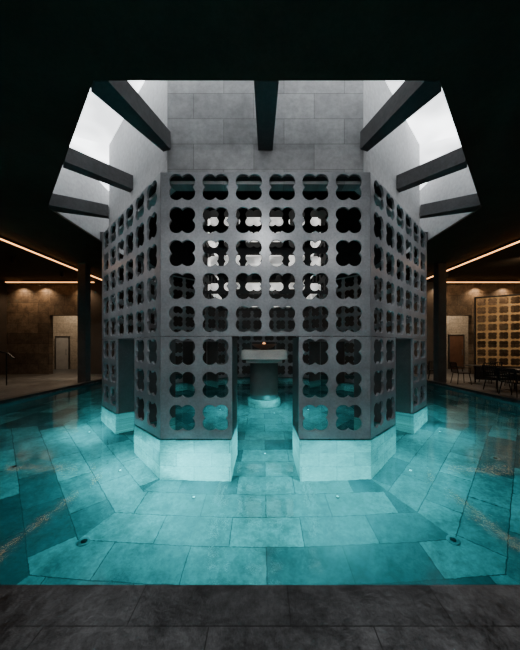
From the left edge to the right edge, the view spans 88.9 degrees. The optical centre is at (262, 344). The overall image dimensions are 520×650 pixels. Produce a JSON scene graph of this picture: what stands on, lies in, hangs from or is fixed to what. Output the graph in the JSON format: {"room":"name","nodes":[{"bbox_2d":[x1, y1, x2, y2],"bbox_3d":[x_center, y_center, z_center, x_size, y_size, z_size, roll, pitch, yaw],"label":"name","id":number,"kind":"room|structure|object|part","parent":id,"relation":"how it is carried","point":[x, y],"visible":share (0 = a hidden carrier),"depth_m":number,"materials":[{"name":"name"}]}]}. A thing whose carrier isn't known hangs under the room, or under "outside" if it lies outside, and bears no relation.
{"room":"spa","nodes":[
{"label":"spa","id":0,"kind":"room"},
{"bbox_2d":[0,281,6,374],"bbox_3d":[-13.950,-0.890,7.750,0.300,4.980,22.500,0,0,0],"label":"wall","id":1,"kind":"structure","parent":0,"point":[3,285],"depth_m":14.12,"materials":[{"name":"paint"}]},
{"bbox_2d":[53,166,128,254],"bbox_3d":[-5.365,-4.412,8.735,0.150,1.975,4.548,0,0,0],"label":"wall","id":2,"kind":"structure","parent":0,"point":[69,183],"depth_m":7.88,"materials":[{"name":"grey paint"}]},
{"bbox_2d":[69,136,108,190],"bbox_3d":[-4.680,-5.315,8.735,1.210,0.030,4.420,0,0,0],"label":"window","id":3,"kind":"structure","parent":2,"relation":"in","point":[99,151],"depth_m":7.15,"materials":[{"name":"white glass"}]},
{"bbox_2d":[203,208,228,232],"label":"opening","id":4,"kind":"object","parent":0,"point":[215,220],"depth_m":6.99,"materials":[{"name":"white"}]},
{"bbox_3d":[-1.470,-3.140,7.565,0.060,0.660,0.600,0,0,0],"label":"luminous pane","id":5,"kind":"part","parent":4,"relation":"part of","materials":[{"name":"white glass"}]},
{"bbox_3d":[-1.120,-3.140,7.215,0.600,0.660,0.060,0,0,0],"label":"luminous pane","id":6,"kind":"part","parent":4,"relation":"part of","materials":[{"name":"white glass"}]},
{"bbox_2d":[203,241,228,298],"label":"opening","id":7,"kind":"object","parent":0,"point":[217,251],"depth_m":7.18,"materials":[{"name":"white"}]},
{"bbox_3d":[-1.120,-1.570,7.215,0.600,0.200,0.060,0,0,0],"label":"luminous pane","id":8,"kind":"part","parent":7,"relation":"part of","materials":[{"name":"white"}]},
{"bbox_3d":[-1.120,-2.290,7.215,0.600,0.240,0.060,0,0,0],"label":"luminous pane","id":9,"kind":"part","parent":7,"relation":"part of","materials":[{"name":"white glass"}]},
{"bbox_2d":[236,208,261,232],"label":"opening","id":10,"kind":"object","parent":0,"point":[248,220],"depth_m":6.99,"materials":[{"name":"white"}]},
{"bbox_3d":[-0.340,-3.140,7.215,0.600,0.660,0.060,0,0,0],"label":"luminous pane","id":11,"kind":"part","parent":10,"relation":"part of","materials":[{"name":"white glass"}]},
{"bbox_2d":[236,241,261,265],"label":"opening","id":12,"kind":"object","parent":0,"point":[248,253],"depth_m":7.00,"materials":[{"name":"white"}]},
{"bbox_3d":[-0.340,-2.290,7.215,0.600,0.240,0.060,0,0,0],"label":"luminous pane","id":13,"kind":"part","parent":12,"relation":"part of","materials":[{"name":"white glass"}]},
{"bbox_2d":[236,274,261,310],"label":"opening","id":14,"kind":"object","parent":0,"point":[248,287],"depth_m":7.18,"materials":[{"name":"white"}]},
{"bbox_3d":[-0.340,-1.570,7.215,0.600,0.200,0.060,0,0,0],"label":"luminous pane","id":15,"kind":"part","parent":14,"relation":"part of","materials":[{"name":"white"}]},
{"bbox_2d":[0,0,519,281],"bbox_3d":[0.500,-3.402,7.600,29.200,0.040,22.800,0,0,0],"label":"ceiling","id":16,"kind":"structure","parent":0,"point":[52,52],"depth_m":3.21,"materials":[{"name":"black paint"}]},
{"bbox_2d":[6,280,93,282],"bbox_3d":[-11.100,-3.320,13.840,4.600,0.120,0.080,0,0,0],"label":"ceiling light strip","id":17,"kind":"object","parent":16,"relation":"attached to","point":[24,281],"visible":1,"depth_m":13.80,"materials":[{"name":"orange metal"}]},
{"bbox_2d":[6,282,93,282],"bbox_3d":[-11.100,-3.277,13.840,4.600,0.034,0.080,0,0,0],"label":"diffuser","id":18,"kind":"object","parent":17,"relation":"attached to","point":[6,282],"depth_m":13.82,"materials":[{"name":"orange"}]},
{"bbox_2d":[0,236,101,279],"bbox_3d":[-8.100,-3.320,8.700,0.030,0.120,9.400,0,0,0],"label":"ceiling light strip","id":19,"kind":"object","parent":16,"relation":"attached to","point":[2,238],"visible":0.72,"depth_m":9.61,"materials":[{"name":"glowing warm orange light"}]},
{"bbox_2d":[48,193,108,218],"bbox_3d":[-4.680,-3.530,6.776,1.300,0.300,0.340,0,0,-23],"label":"beam","id":20,"kind":"structure","parent":16,"relation":"attached to","point":[58,203],"depth_m":6.69,"materials":[{"name":"paint"}]},
{"bbox_2d":[63,147,132,191],"bbox_3d":[-3.295,-3.530,5.390,0.240,0.300,1.200,0,0,45],"label":"beam","id":21,"kind":"structure","parent":16,"relation":"attached to","point":[76,161],"depth_m":5.28,"materials":[{"name":"paint"}]},
{"bbox_2d":[100,232,108,243],"bbox_3d":[-4.680,-3.530,8.735,1.200,0.300,0.240,0,0,0],"label":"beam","id":22,"kind":"structure","parent":16,"relation":"attached to","point":[101,233],"depth_m":8.62,"materials":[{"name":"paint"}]},
{"bbox_2d":[91,81,170,151],"bbox_3d":[-1.909,-3.530,4.005,0.340,0.300,1.300,0,0,23],"label":"beam","id":23,"kind":"structure","parent":16,"relation":"attached to","point":[121,97],"depth_m":3.87,"materials":[{"name":"paint"}]},
{"bbox_2d":[254,81,278,149],"bbox_3d":[0.050,-3.530,4.005,0.320,0.300,1.200,0,0,0],"label":"beam","id":24,"kind":"structure","parent":16,"relation":"attached to","point":[266,92],"depth_m":3.82,"materials":[{"name":"paint"}]},
{"bbox_2d":[360,81,441,151],"bbox_3d":[2.009,-3.530,4.005,0.340,0.300,1.300,0,0,-23],"label":"beam","id":25,"kind":"structure","parent":16,"relation":"attached to","point":[411,96],"depth_m":3.88,"materials":[{"name":"paint"}]},
{"bbox_2d":[396,147,466,192],"bbox_3d":[3.395,-3.530,5.390,0.240,0.300,1.200,0,0,-45],"label":"beam","id":26,"kind":"structure","parent":16,"relation":"attached to","point":[453,161],"depth_m":5.28,"materials":[{"name":"paint"}]},
{"bbox_2d":[420,193,480,218],"bbox_3d":[4.780,-3.530,6.776,1.300,0.300,0.340,0,0,23],"label":"beam","id":27,"kind":"structure","parent":16,"relation":"attached to","point":[468,203],"depth_m":6.69,"materials":[{"name":"paint"}]},
{"bbox_2d":[427,238,519,278],"bbox_3d":[8.135,-3.320,8.700,0.030,0.120,9.400,0,0,0],"label":"ceiling light strip","id":28,"kind":"object","parent":16,"relation":"attached to","point":[516,240],"visible":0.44,"depth_m":9.74,"materials":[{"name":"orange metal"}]},
{"bbox_2d":[447,280,519,282],"bbox_3d":[11.700,-3.320,13.840,5.400,0.120,0.080,0,0,0],"label":"ceiling light strip","id":29,"kind":"object","parent":16,"relation":"attached to","point":[456,281],"visible":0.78,"depth_m":13.80,"materials":[{"name":"orange metal"}]},
{"bbox_2d":[447,282,519,282],"bbox_3d":[11.700,-3.277,13.840,5.400,0.034,0.080,0,0,0],"label":"diffuser","id":30,"kind":"object","parent":29,"relation":"attached to","point":[447,282],"depth_m":13.82,"materials":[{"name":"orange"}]},
{"bbox_2d":[0,369,519,649],"bbox_3d":[0.500,1.630,7.600,29.200,0.120,22.800,0,0,0],"label":"floor","id":31,"kind":"structure","parent":0,"point":[32,617],"depth_m":1.55,"materials":[{"name":"stone"}]},
{"bbox_2d":[0,351,14,384],"bbox_3d":[-10.869,0.680,10.300,2.475,1.779,0.060,0,0,0],"label":"stair handrail","id":32,"kind":"object","parent":31,"relation":"on","point":[6,353],"visible":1,"depth_m":10.29,"materials":[{"name":"black metal"}]},
{"bbox_3d":[-9.950,0.940,10.300,0.037,1.261,0.037,0,0,-23],"label":"post","id":33,"kind":"part","parent":32,"relation":"part of","materials":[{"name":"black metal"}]},
{"bbox_3d":[-10.869,0.167,10.300,2.475,0.753,0.060,0,0,0],"label":"rail","id":34,"kind":"part","parent":32,"relation":"part of","materials":[{"name":"black metal"}]},
{"bbox_2d":[0,376,112,402],"bbox_3d":[-7.160,1.535,7.878,0.220,0.070,12.245,0,0,0],"label":"trim","id":35,"kind":"structure","parent":31,"relation":"on","point":[8,399],"depth_m":8.67,"materials":[{"name":"black stone"}]},
{"bbox_2d":[78,263,90,382],"bbox_3d":[-7.470,-0.905,11.100,0.340,4.950,0.340,0,0,0],"label":"column","id":36,"kind":"structure","parent":31,"relation":"on","point":[84,270],"depth_m":10.93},
{"bbox_2d":[0,375,519,584],"bbox_3d":[-0.025,1.600,7.867,14.050,0.001,12.265,0,0,0],"label":"pool water","id":37,"kind":"object","parent":31,"relation":"in","point":[89,495],"visible":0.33,"depth_m":2.82,"materials":[{"name":"teal liquid"}]},
{"bbox_2d":[427,361,432,378],"bbox_3d":[7.736,1.132,11.876,0.592,0.880,0.581,0,0,30],"label":"armchair","id":38,"kind":"object","parent":31,"relation":"on","point":[431,369],"visible":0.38,"depth_m":11.81,"materials":[{"name":"black metal"}]},
{"bbox_2d":[433,263,446,382],"bbox_3d":[7.430,-0.905,11.100,0.340,4.950,0.340,0,0,0],"label":"column","id":39,"kind":"structure","parent":31,"relation":"on","point":[440,269],"depth_m":10.93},
{"bbox_2d":[449,362,471,384],"bbox_3d":[8.023,1.132,10.755,0.581,0.880,0.592,0,0,10],"label":"armchair","id":40,"kind":"object","parent":31,"relation":"on","point":[450,363],"visible":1,"depth_m":10.65,"materials":[{"name":"black metal"}]},
{"bbox_3d":[7.794,0.908,10.795,0.116,0.432,0.536,0,0,10],"label":"backrest","id":41,"kind":"part","parent":40,"relation":"part of","materials":[{"name":"black metal"}]},
{"bbox_2d":[427,379,519,402],"bbox_3d":[7.110,1.535,7.878,0.220,0.070,12.245,0,0,0],"label":"trim","id":42,"kind":"structure","parent":31,"relation":"on","point":[505,397],"depth_m":8.63,"materials":[{"name":"black stone"}]},
{"bbox_2d":[464,364,482,383],"bbox_3d":[8.750,1.198,10.900,0.760,0.745,0.760,0,0,0],"label":"round table","id":43,"kind":"object","parent":31,"relation":"on","point":[475,366],"visible":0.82,"depth_m":10.87,"materials":[{"name":"black metal"}]},
{"bbox_2d":[479,361,502,383],"bbox_3d":[9.477,1.132,11.005,0.581,0.880,0.592,0,0,-10],"label":"armchair","id":44,"kind":"object","parent":31,"relation":"on","point":[490,361],"visible":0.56,"depth_m":11.00,"materials":[{"name":"black metal"}]},
{"bbox_3d":[9.706,0.908,11.045,0.116,0.432,0.536,0,0,-10],"label":"backrest","id":45,"kind":"part","parent":44,"relation":"part of","materials":[{"name":"black metal"}]},
{"bbox_2d":[482,365,510,391],"bbox_3d":[8.023,1.132,9.098,0.581,0.880,0.592,0,0,-5],"label":"armchair","id":46,"kind":"object","parent":31,"relation":"on","point":[483,369],"visible":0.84,"depth_m":9.07,"materials":[{"name":"black metal"}]},
{"bbox_3d":[7.791,0.908,9.077,0.116,0.432,0.536,0,0,-5],"label":"backrest","id":47,"kind":"part","parent":46,"relation":"part of","materials":[{"name":"black metal"}]},
{"bbox_2d":[483,363,509,387],"bbox_3d":[8.798,1.132,9.977,0.592,0.880,0.581,0,0,-5],"label":"armchair","id":48,"kind":"object","parent":31,"relation":"on","point":[483,363],"visible":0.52,"depth_m":10.16,"materials":[{"name":"black metal"}]},
{"bbox_3d":[8.777,0.908,10.209,0.536,0.432,0.116,0,0,-5],"label":"backrest","id":49,"kind":"part","parent":48,"relation":"part of","materials":[{"name":"black metal"}]},
{"bbox_2d":[474,294,519,380],"bbox_3d":[11.581,-0.310,11.072,4.320,3.760,0.090,0,0,30],"label":"lattice screen","id":50,"kind":"object","parent":31,"relation":"on","point":[509,313],"visible":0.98,"depth_m":11.74,"materials":[{"name":"beige wood"}]},
{"bbox_2d":[497,367,519,397],"bbox_3d":[7.573,1.132,7.995,0.581,0.880,0.592,0,0,-10],"label":"armchair","id":51,"kind":"object","parent":31,"relation":"on","point":[512,381],"visible":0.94,"depth_m":7.99,"materials":[{"name":"black metal"}]},
{"bbox_3d":[7.344,0.908,7.955,0.116,0.432,0.536,0,0,-10],"label":"backrest","id":52,"kind":"part","parent":51,"relation":"part of","materials":[{"name":"black metal"}]},
{"bbox_3d":[7.600,1.120,8.000,0.460,0.040,0.480,0,0,-10],"label":"seat","id":53,"kind":"part","parent":51,"relation":"part of","materials":[{"name":"black metal"}]},
{"bbox_2d":[502,368,519,390],"bbox_3d":[8.750,1.198,9.200,0.760,0.745,0.760,0,0,0],"label":"round table","id":54,"kind":"object","parent":31,"relation":"on","point":[517,369],"visible":0.56,"depth_m":9.18,"materials":[{"name":"black metal"}]},
{"bbox_2d":[53,316,467,368],"bbox_3d":[0.500,-0.890,17.450,28.600,4.980,0.300,0,0,0],"label":"wall","id":55,"kind":"structure","parent":0,"point":[62,325],"depth_m":17.30,"materials":[{"name":"beige concrete"}]},
{"bbox_2d":[55,336,69,368],"bbox_3d":[-13.000,0.495,17.212,0.900,2.150,0.155,0,0,0],"label":"door","id":56,"kind":"structure","parent":55,"relation":"in","point":[62,343],"depth_m":17.20,"materials":[{"name":"beige wood"}]},
{"bbox_2d":[448,335,464,368],"bbox_3d":[12.600,0.445,17.212,1.000,2.250,0.155,0,0,0],"label":"door","id":57,"kind":"structure","parent":55,"relation":"in","point":[456,343],"depth_m":17.20,"materials":[{"name":"brown wood"}]},
{"bbox_2d":[7,282,519,373],"bbox_3d":[0.500,-0.905,14.425,28.600,4.950,0.250,0,0,0],"label":"wall","id":58,"kind":"structure","parent":0,"point":[96,287],"depth_m":14.30,"materials":[{"name":"paint"}]},
{"bbox_2d":[175,373,353,374],"bbox_3d":[-0.025,1.535,14.100,14.050,0.070,0.200,0,0,0],"label":"trim","id":59,"kind":"structure","parent":58,"relation":"attached to","point":[175,373],"depth_m":14.00,"materials":[{"name":"black stone"}]},
{"bbox_2d":[269,208,294,232],"label":"opening","id":60,"kind":"object","parent":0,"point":[282,220],"depth_m":6.99,"materials":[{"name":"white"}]},
{"bbox_3d":[0.440,-3.140,7.215,0.600,0.660,0.060,0,0,0],"label":"luminous pane","id":61,"kind":"part","parent":60,"relation":"part of","materials":[{"name":"white glass"}]},
{"bbox_2d":[269,241,294,265],"label":"opening","id":62,"kind":"object","parent":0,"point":[277,248],"depth_m":7.18,"materials":[{"name":"white"}]},
{"bbox_3d":[0.440,-2.290,7.215,0.600,0.240,0.060,0,0,0],"label":"luminous pane","id":63,"kind":"part","parent":62,"relation":"part of","materials":[{"name":"white glass"}]},
{"bbox_3d":[1.220,-3.140,10.255,0.600,0.660,0.060,0,0,0],"label":"luminous pane","id":64,"kind":"part","parent":62,"relation":"part of","materials":[{"name":"white glass"}]},
{"bbox_2d":[302,208,327,232],"label":"opening","id":65,"kind":"object","parent":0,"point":[314,219],"depth_m":6.99,"materials":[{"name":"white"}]},
{"bbox_3d":[1.220,-3.140,7.215,0.600,0.660,0.060,0,0,0],"label":"luminous pane","id":66,"kind":"part","parent":65,"relation":"part of","materials":[{"name":"white glass"}]},
{"bbox_3d":[1.570,-3.140,7.565,0.060,0.660,0.600,0,0,0],"label":"luminous pane","id":67,"kind":"part","parent":65,"relation":"part of","materials":[{"name":"white glass"}]},
{"bbox_2d":[406,165,476,253],"bbox_3d":[5.465,-4.412,8.735,0.150,1.975,4.548,0,0,0],"label":"wall","id":68,"kind":"structure","parent":0,"point":[460,183],"depth_m":7.85,"materials":[{"name":"grey paint"}]},
{"bbox_2d":[420,136,460,188],"bbox_3d":[4.780,-5.315,8.735,1.210,0.030,4.420,0,0,0],"label":"window","id":69,"kind":"structure","parent":68,"relation":"in","point":[432,150],"depth_m":7.15,"materials":[{"name":"white glass"}]},
{"bbox_3d":[-0.025,3.200,7.867,14.450,0.200,12.665,0,0,0],"label":"floor","id":70,"kind":"structure","parent":0,"visible":0},
{"bbox_2d":[241,349,286,395],"bbox_3d":[0.050,1.630,8.735,1.400,2.940,1.400,0,0,0],"label":"pedestal","id":71,"kind":"object","parent":70,"relation":"on","point":[263,363],"visible":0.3,"depth_m":8.28,"materials":[{"name":"grey stone"}]},
{"bbox_2d":[252,342,275,349],"bbox_3d":[0.050,0.035,8.735,0.840,0.250,0.840,0,0,0],"label":"bowl","id":72,"kind":"object","parent":71,"relation":"on","point":[263,346],"visible":1,"depth_m":8.47,"materials":[{"name":"brown wood"}]},
{"bbox_2d":[102,81,426,438],"bbox_3d":[0.050,-1.988,8.735,8.570,10.175,8.570,0,0,0],"label":"wall","id":73,"kind":"structure","parent":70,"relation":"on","point":[316,160],"depth_m":4.62,"materials":[{"name":"grey concrete"}]},
{"bbox_3d":[-3.778,0.719,6.553,1.202,1.722,0.040,0,0,45],"label":"perforated panel","id":74,"kind":"part","parent":73,"relation":"part of","materials":[{"name":"grey concrete"}]},
{"bbox_3d":[-4.200,0.719,7.571,0.040,1.722,1.202,0,0,0],"label":"perforated panel","id":75,"kind":"part","parent":73,"relation":"part of","materials":[{"name":"grey concrete"}]},
{"bbox_3d":[-4.200,-1.531,8.735,0.040,2.758,3.529,0,0,0],"label":"perforated panel","id":76,"kind":"part","parent":73,"relation":"part of","materials":[{"name":"grey concrete"}]},
{"bbox_3d":[-2.955,-1.531,5.730,3.529,2.758,0.040,0,0,45],"label":"perforated panel","id":77,"kind":"part","parent":73,"relation":"part of","materials":[{"name":"grey concrete"}]},
{"bbox_3d":[-2.132,0.719,4.907,0.040,1.722,1.202,0,0,-45],"label":"perforated panel","id":78,"kind":"part","parent":73,"relation":"part of","materials":[{"name":"grey concrete"}]},
{"bbox_3d":[-3.778,0.719,10.917,1.202,1.722,0.040,0,0,-45],"label":"perforated panel","id":79,"kind":"part","parent":73,"relation":"part of","materials":[{"name":"grey concrete"}]},
{"bbox_3d":[-2.955,-1.531,11.740,3.529,2.758,0.040,0,0,-45],"label":"perforated panel","id":80,"kind":"part","parent":73,"relation":"part of","materials":[{"name":"grey concrete"}]},
{"bbox_3d":[-1.114,0.719,4.485,1.202,1.722,0.040,0,0,0],"label":"perforated panel","id":81,"kind":"part","parent":73,"relation":"part of","materials":[{"name":"grey concrete"}]},
{"bbox_3d":[-2.132,0.719,12.563,1.202,1.722,0.040,0,0,-45],"label":"perforated panel","id":82,"kind":"part","parent":73,"relation":"part of","materials":[{"name":"grey concrete"}]},
{"bbox_3d":[-1.114,0.719,12.985,1.202,1.722,0.040,0,0,0],"label":"perforated panel","id":83,"kind":"part","parent":73,"relation":"part of","materials":[{"name":"grey concrete"}]},
{"bbox_3d":[0.050,-1.531,12.985,3.529,2.758,0.040,0,0,0],"label":"perforated panel","id":84,"kind":"part","parent":73,"relation":"part of","materials":[{"name":"grey concrete"}]},
{"bbox_3d":[0.050,-1.531,4.485,3.529,2.758,0.040,0,0,0],"label":"perforated panel","id":85,"kind":"part","parent":73,"relation":"part of","materials":[{"name":"grey concrete"}]},
{"bbox_3d":[1.214,0.719,12.985,1.202,1.722,0.040,0,0,0],"label":"perforated panel","id":86,"kind":"part","parent":73,"relation":"part of","materials":[{"name":"grey concrete"}]},
{"bbox_3d":[2.232,0.719,12.563,0.040,1.722,1.202,0,0,-45],"label":"perforated panel","id":87,"kind":"part","parent":73,"relation":"part of","materials":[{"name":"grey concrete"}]},
{"bbox_3d":[1.214,0.719,4.485,1.202,1.722,0.040,0,0,0],"label":"perforated panel","id":88,"kind":"part","parent":73,"relation":"part of","materials":[{"name":"grey concrete"}]},
{"bbox_3d":[3.055,-1.531,11.740,3.529,2.758,0.040,0,0,45],"label":"perforated panel","id":89,"kind":"part","parent":73,"relation":"part of","materials":[{"name":"grey concrete"}]},
{"bbox_3d":[3.878,0.719,10.917,1.202,1.722,0.040,0,0,45],"label":"perforated panel","id":90,"kind":"part","parent":73,"relation":"part of","materials":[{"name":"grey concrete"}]},
{"bbox_3d":[2.232,0.719,4.907,1.202,1.722,0.040,0,0,-45],"label":"perforated panel","id":91,"kind":"part","parent":73,"relation":"part of","materials":[{"name":"grey concrete"}]},
{"bbox_3d":[4.300,-1.531,8.735,0.040,2.758,3.529,0,0,0],"label":"perforated panel","id":92,"kind":"part","parent":73,"relation":"part of","materials":[{"name":"grey concrete"}]},
{"bbox_3d":[3.055,-1.531,5.730,3.529,2.758,0.040,0,0,-45],"label":"perforated panel","id":93,"kind":"part","parent":73,"relation":"part of","materials":[{"name":"grey concrete"}]},
{"bbox_3d":[4.300,0.719,7.571,0.040,1.722,1.202,0,0,0],"label":"perforated panel","id":94,"kind":"part","parent":73,"relation":"part of","materials":[{"name":"grey concrete"}]},
{"bbox_3d":[3.878,0.719,6.553,1.202,1.722,0.040,0,0,-45],"label":"perforated panel","id":95,"kind":"part","parent":73,"relation":"part of","materials":[{"name":"grey concrete"}]},
{"bbox_3d":[3.879,-4.413,4.906,4.548,1.975,0.150,0,0,-45],"label":"wall","id":96,"kind":"structure","parent":0,"visible":0},
{"bbox_2d":[386,81,457,144],"bbox_3d":[3.395,-5.315,5.390,4.420,0.030,1.210,0,0,-45],"label":"window","id":97,"kind":"structure","parent":96,"relation":"in","point":[433,122],"depth_m":6.29,"materials":[{"name":"white glass"}]},
{"bbox_3d":[-3.779,-4.413,4.906,0.150,1.975,4.548,0,0,-45],"label":"wall","id":98,"kind":"structure","parent":0,"visible":0},
{"bbox_2d":[73,81,143,144],"bbox_3d":[-3.295,-5.315,5.390,4.420,0.030,1.210,0,0,45],"label":"window","id":99,"kind":"structure","parent":98,"relation":"in","point":[98,122],"depth_m":6.25,"materials":[{"name":"white glass"}]}
]}

